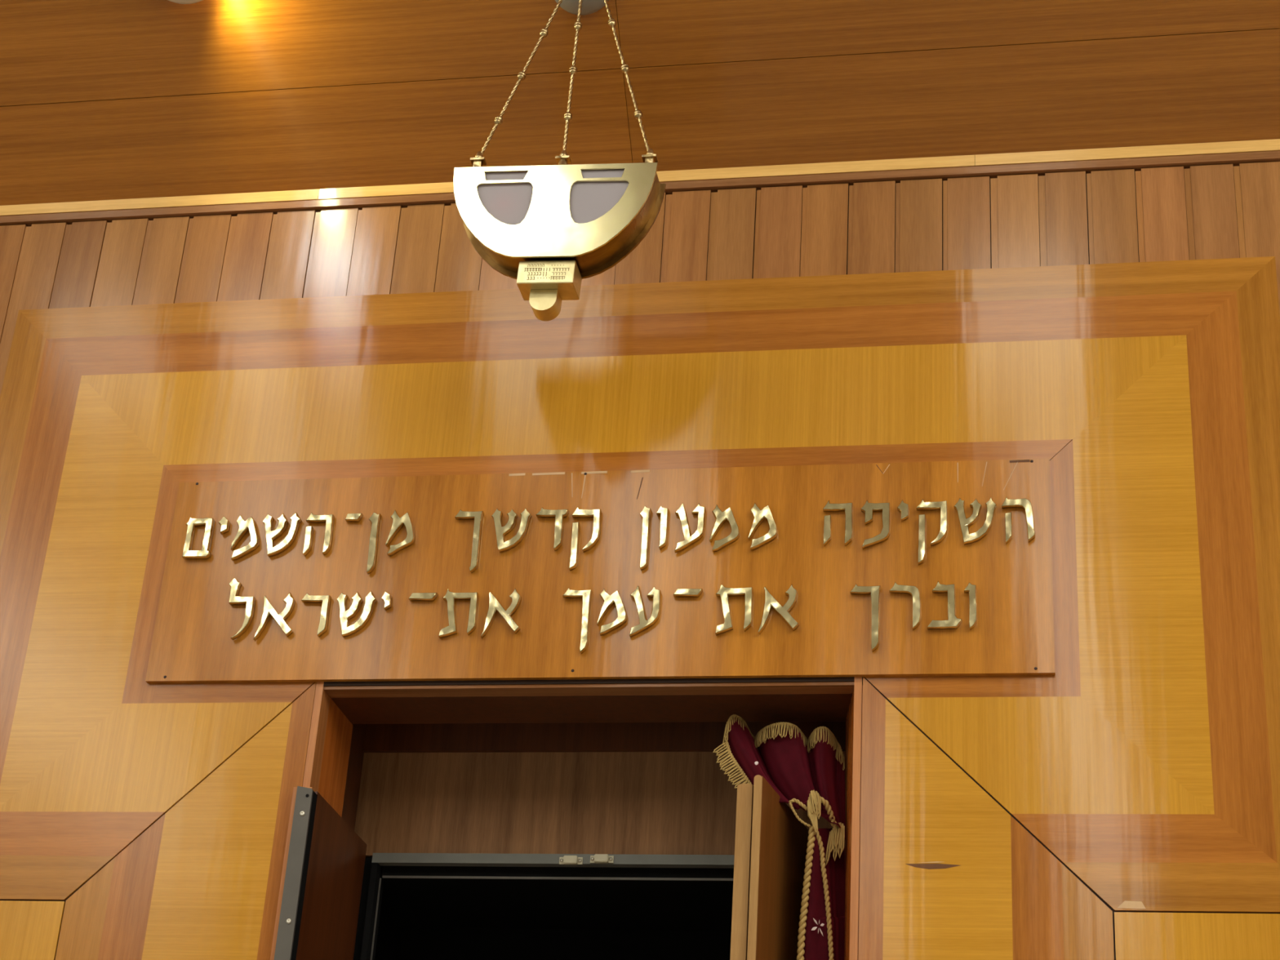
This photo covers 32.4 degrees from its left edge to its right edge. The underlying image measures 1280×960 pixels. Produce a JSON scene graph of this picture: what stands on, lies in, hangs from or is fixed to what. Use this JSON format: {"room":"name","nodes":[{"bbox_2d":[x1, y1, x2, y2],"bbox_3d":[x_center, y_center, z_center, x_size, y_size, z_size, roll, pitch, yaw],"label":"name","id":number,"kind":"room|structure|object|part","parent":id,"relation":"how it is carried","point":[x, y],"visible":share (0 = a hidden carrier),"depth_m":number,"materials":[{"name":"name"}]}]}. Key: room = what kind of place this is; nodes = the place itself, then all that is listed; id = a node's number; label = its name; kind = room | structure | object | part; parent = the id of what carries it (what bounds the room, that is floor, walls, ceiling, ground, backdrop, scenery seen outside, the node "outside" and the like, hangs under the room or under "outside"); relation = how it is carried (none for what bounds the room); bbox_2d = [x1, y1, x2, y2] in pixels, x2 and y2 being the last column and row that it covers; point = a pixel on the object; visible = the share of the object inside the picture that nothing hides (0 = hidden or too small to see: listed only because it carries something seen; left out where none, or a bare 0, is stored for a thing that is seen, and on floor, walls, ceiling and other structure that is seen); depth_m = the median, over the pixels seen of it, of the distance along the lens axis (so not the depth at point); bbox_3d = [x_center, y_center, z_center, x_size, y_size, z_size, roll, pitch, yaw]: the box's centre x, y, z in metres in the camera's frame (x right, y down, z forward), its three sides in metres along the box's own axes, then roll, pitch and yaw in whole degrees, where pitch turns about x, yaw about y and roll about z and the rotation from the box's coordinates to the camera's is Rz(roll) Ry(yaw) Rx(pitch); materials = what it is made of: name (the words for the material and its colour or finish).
{"room":"house of worship","nodes":[
{"label":"house of worship","id":0,"kind":"room"},
{"bbox_2d":[0,0,1279,205],"bbox_3d":[-0.122,-1.468,4.596,10.399,1.105,1.387,-1,-27,11],"label":"ceiling","id":1,"kind":"structure","parent":0,"point":[100,100],"depth_m":4.87,"materials":[{"name":"brown wood"}]},
{"bbox_2d":[168,0,202,4],"bbox_3d":[-1.015,-1.151,4.861,0.198,0.132,0.156,-1,-27,11],"label":"ceiling lamp","id":2,"kind":"object","parent":1,"relation":"attached to","point":[180,2],"visible":1,"depth_m":4.89,"materials":[{"name":"grey ceramic"}]},
{"bbox_2d":[453,0,666,320],"bbox_3d":[-0.148,-0.722,4.561,0.427,0.916,0.168,-1,-27,11],"label":"hanging lamp","id":3,"kind":"object","parent":1,"relation":"hanging from","point":[548,228],"visible":1,"depth_m":4.38,"materials":[{"name":"gold metal"}]},
{"bbox_3d":[-0.240,-0.861,4.613,0.159,0.491,0.008,9,-27,-10],"label":"rod","id":4,"kind":"part","parent":3,"relation":"part of","materials":[{"name":"gold metal"}]},
{"bbox_3d":[-0.188,-0.344,4.348,0.055,0.047,0.042,0,-27,11],"label":"knob","id":5,"kind":"part","parent":3,"relation":"part of","materials":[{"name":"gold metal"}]},
{"bbox_3d":[-0.180,-0.535,4.380,0.421,0.218,0.005,0,-27,11],"label":"plate","id":6,"kind":"part","parent":3,"relation":"part of","materials":[{"name":"gold metal"}]},
{"bbox_3d":[-0.168,-0.500,4.444,0.427,0.221,0.006,0,-27,11],"label":"plate","id":7,"kind":"part","parent":3,"relation":"part of","materials":[{"name":"gold metal"}]},
{"bbox_3d":[-0.140,-0.865,4.630,0.008,0.475,0.037,-1,-27,9],"label":"rod","id":8,"kind":"part","parent":3,"relation":"part of","materials":[{"name":"gold metal"}]},
{"bbox_3d":[-0.032,-0.857,4.569,0.166,0.501,0.008,-13,-31,30],"label":"rod","id":9,"kind":"part","parent":3,"relation":"part of","materials":[{"name":"gold metal"}]},
{"bbox_2d":[0,161,1279,395],"bbox_3d":[-0.215,1.298,4.012,10.515,4.440,0.081,-1,-27,11],"label":"wall","id":10,"kind":"structure","parent":0,"point":[1222,211],"depth_m":4.83,"materials":[{"name":"brown wood"}]},
{"bbox_2d":[296,791,366,959],"bbox_3d":[-0.678,1.578,4.105,0.012,1.968,0.348,-1,-27,11],"label":"door","id":11,"kind":"structure","parent":10,"relation":"in","point":[337,855],"depth_m":4.46,"materials":[{"name":"brown wood"}]},
{"bbox_2d":[270,786,317,959],"bbox_3d":[-0.725,1.491,3.937,0.042,1.968,0.037,-1,-27,11],"label":"door hinge","id":12,"kind":"object","parent":11,"relation":"attached to","point":[304,802],"visible":1,"depth_m":4.29,"materials":[{"name":"grey metal"}]},
{"bbox_2d":[302,676,862,959],"bbox_3d":[-0.191,1.867,3.767,1.120,3.209,0.212,-1,-27,11],"label":"door frame","id":13,"kind":"structure","parent":10,"relation":"attached to","point":[337,705],"depth_m":4.44,"materials":[{"name":"brown wood"}]},
{"bbox_2d":[341,721,845,959],"bbox_3d":[-0.092,1.466,4.353,1.240,2.460,0.810,-1,-27,11],"label":"niche","id":14,"kind":"object","parent":10,"relation":"attached to","point":[581,788],"depth_m":4.70,"materials":[{"name":"laminate"}]},
{"bbox_3d":[-0.120,1.657,4.161,1.125,1.944,0.061,-1,-27,11],"label":"safe frame","id":15,"kind":"part","parent":14,"relation":"part of","materials":[{"name":"grey metal"}]},
{"bbox_3d":[-0.163,0.792,4.577,0.010,0.015,0.004,-1,-27,11],"label":"mounting plate","id":16,"kind":"part","parent":14,"relation":"part of","materials":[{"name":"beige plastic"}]},
{"bbox_3d":[-0.144,0.789,4.570,0.049,0.017,0.013,-1,-27,11],"label":"door catch","id":17,"kind":"part","parent":14,"relation":"part of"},
{"bbox_3d":[-0.124,0.791,4.570,0.010,0.015,0.004,-1,-27,11],"label":"mounting plate","id":18,"kind":"part","parent":14,"relation":"part of","materials":[{"name":"beige plastic"}]},
{"bbox_3d":[-0.098,0.787,4.567,0.010,0.015,0.004,-1,-27,11],"label":"mounting plate","id":19,"kind":"part","parent":14,"relation":"part of","materials":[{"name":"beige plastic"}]},
{"bbox_3d":[-0.057,0.685,4.648,1.120,0.230,0.013,-1,-27,11],"label":"panel","id":20,"kind":"part","parent":14,"relation":"part of","materials":[{"name":"laminate"}]},
{"bbox_3d":[-0.080,0.784,4.559,0.049,0.017,0.013,-1,-27,11],"label":"door catch","id":21,"kind":"part","parent":14,"relation":"part of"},
{"bbox_3d":[-0.043,0.471,4.750,1.120,0.244,0.023,-1,-27,11],"label":"rail","id":22,"kind":"part","parent":14,"relation":"part of","materials":[{"name":"brown wood"}]},
{"bbox_3d":[-0.060,0.786,4.560,0.010,0.015,0.004,-1,-27,11],"label":"mounting plate","id":23,"kind":"part","parent":14,"relation":"part of","materials":[{"name":"beige plastic"}]},
{"bbox_2d":[0,256,1279,959],"bbox_3d":[-0.180,1.417,3.886,2.784,4.120,0.019,-1,-27,11],"label":"surround","id":24,"kind":"object","parent":10,"relation":"attached to","point":[1122,802],"visible":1,"depth_m":4.49,"materials":[{"name":"orange wood"}]},
{"bbox_3d":[-1.406,2.065,3.797,0.374,2.736,0.016,-1,-27,11],"label":"panel","id":25,"kind":"part","parent":24,"relation":"part of","materials":[{"name":"brown wood"}]},
{"bbox_2d":[55,857,115,959],"bbox_3d":[-1.174,2.018,3.775,0.088,2.827,0.016,-1,-27,11],"label":"wood trim","id":26,"kind":"structure","parent":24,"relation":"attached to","point":[85,904],"depth_m":4.35,"materials":[{"name":"orange wood"}]},
{"bbox_2d":[145,457,1054,683],"bbox_3d":[-0.101,0.185,4.477,1.846,0.461,0.029,-1,-27,11],"label":"inscription plaque","id":27,"kind":"object","parent":24,"relation":"attached to","point":[934,568],"visible":1,"depth_m":4.46,"materials":[{"name":"brown wood"}]},
{"bbox_2d":[19,256,1274,338],"bbox_3d":[-0.059,-0.387,4.787,2.784,0.080,0.016,-1,-27,11],"label":"wood trim","id":28,"kind":"structure","parent":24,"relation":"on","point":[1248,277],"depth_m":4.74,"materials":[{"name":"orange wood"}]},
{"bbox_2d":[1061,862,1114,959],"bbox_3d":[0.735,1.969,3.418,0.088,2.827,0.016,-1,-27,11],"label":"wood trim","id":29,"kind":"structure","parent":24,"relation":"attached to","point":[1087,889],"depth_m":4.00,"materials":[{"name":"orange wood"}]},
{"bbox_2d":[1062,862,1279,912],"bbox_3d":[1.004,0.740,3.996,0.462,0.090,0.016,-1,-27,11],"label":"wood trim","id":30,"kind":"structure","parent":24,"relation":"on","point":[1087,886],"depth_m":4.00,"materials":[{"name":"orange wood"}]},
{"bbox_3d":[0.962,2.004,3.355,0.374,2.736,0.016,-1,-27,11],"label":"panel","id":31,"kind":"part","parent":24,"relation":"part of","materials":[{"name":"brown wood"}]},
{"bbox_2d":[1236,256,1279,865],"bbox_3d":[1.230,0.159,4.249,0.082,1.380,0.016,-1,-27,11],"label":"wood trim","id":32,"kind":"structure","parent":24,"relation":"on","point":[1258,313],"depth_m":4.31,"materials":[{"name":"orange wood"}]},
{"bbox_2d":[0,138,1279,216],"bbox_3d":[-0.037,-0.671,4.945,10.400,0.028,0.024,-1,-27,11],"label":"trim","id":33,"kind":"structure","parent":10,"relation":"attached to","point":[1261,145],"depth_m":4.88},
{"bbox_2d":[0,151,1279,226],"bbox_3d":[-0.038,-0.648,4.934,10.400,0.018,0.023,-1,-27,11],"label":"trim","id":34,"kind":"structure","parent":10,"relation":"attached to","point":[993,171],"depth_m":4.87,"materials":[{"name":"brown wood"}]},
{"bbox_2d":[729,783,753,959],"bbox_3d":[0.194,1.532,3.901,0.030,1.973,0.331,-6,-28,19],"label":"door","id":35,"kind":"structure","parent":10,"relation":"in","point":[743,842],"depth_m":4.13,"materials":[{"name":"brown wood"}]},
{"bbox_3d":[0.196,1.534,3.904,0.029,1.973,0.323,-6,-28,19],"label":"door","id":36,"kind":"part","parent":35,"relation":"part of","materials":[{"name":"brown wood"}]},
{"bbox_2d":[746,774,808,959],"bbox_3d":[0.220,1.522,3.890,0.016,1.984,0.346,-6,-28,18],"label":"door","id":37,"kind":"structure","parent":10,"relation":"in","point":[780,840],"depth_m":4.21,"materials":[{"name":"brown wood"}]},
{"bbox_2d":[712,714,845,959],"bbox_3d":[0.226,1.418,3.934,0.261,2.111,0.116,-6,-28,19],"label":"curtain","id":38,"kind":"object","parent":10,"relation":"hanging from","point":[808,775],"visible":0.97,"depth_m":4.30,"materials":[{"name":"red fabric"}]},
{"bbox_2d":[811,918,824,935],"bbox_3d":[0.334,0.841,4.141,0.025,0.036,0.002,-1,-27,11],"label":"flower","id":39,"kind":"object","parent":38,"relation":"on","point":[817,924],"depth_m":4.15,"materials":[{"name":"white fabric"}]},
{"bbox_2d":[803,828,844,959],"bbox_3d":[0.314,1.506,3.852,0.102,1.890,0.038,19,-30,-27],"label":"rope","id":40,"kind":"object","parent":38,"relation":"hanging from","point":[824,883],"depth_m":4.19,"materials":[{"name":"gold fabric"}]}
]}

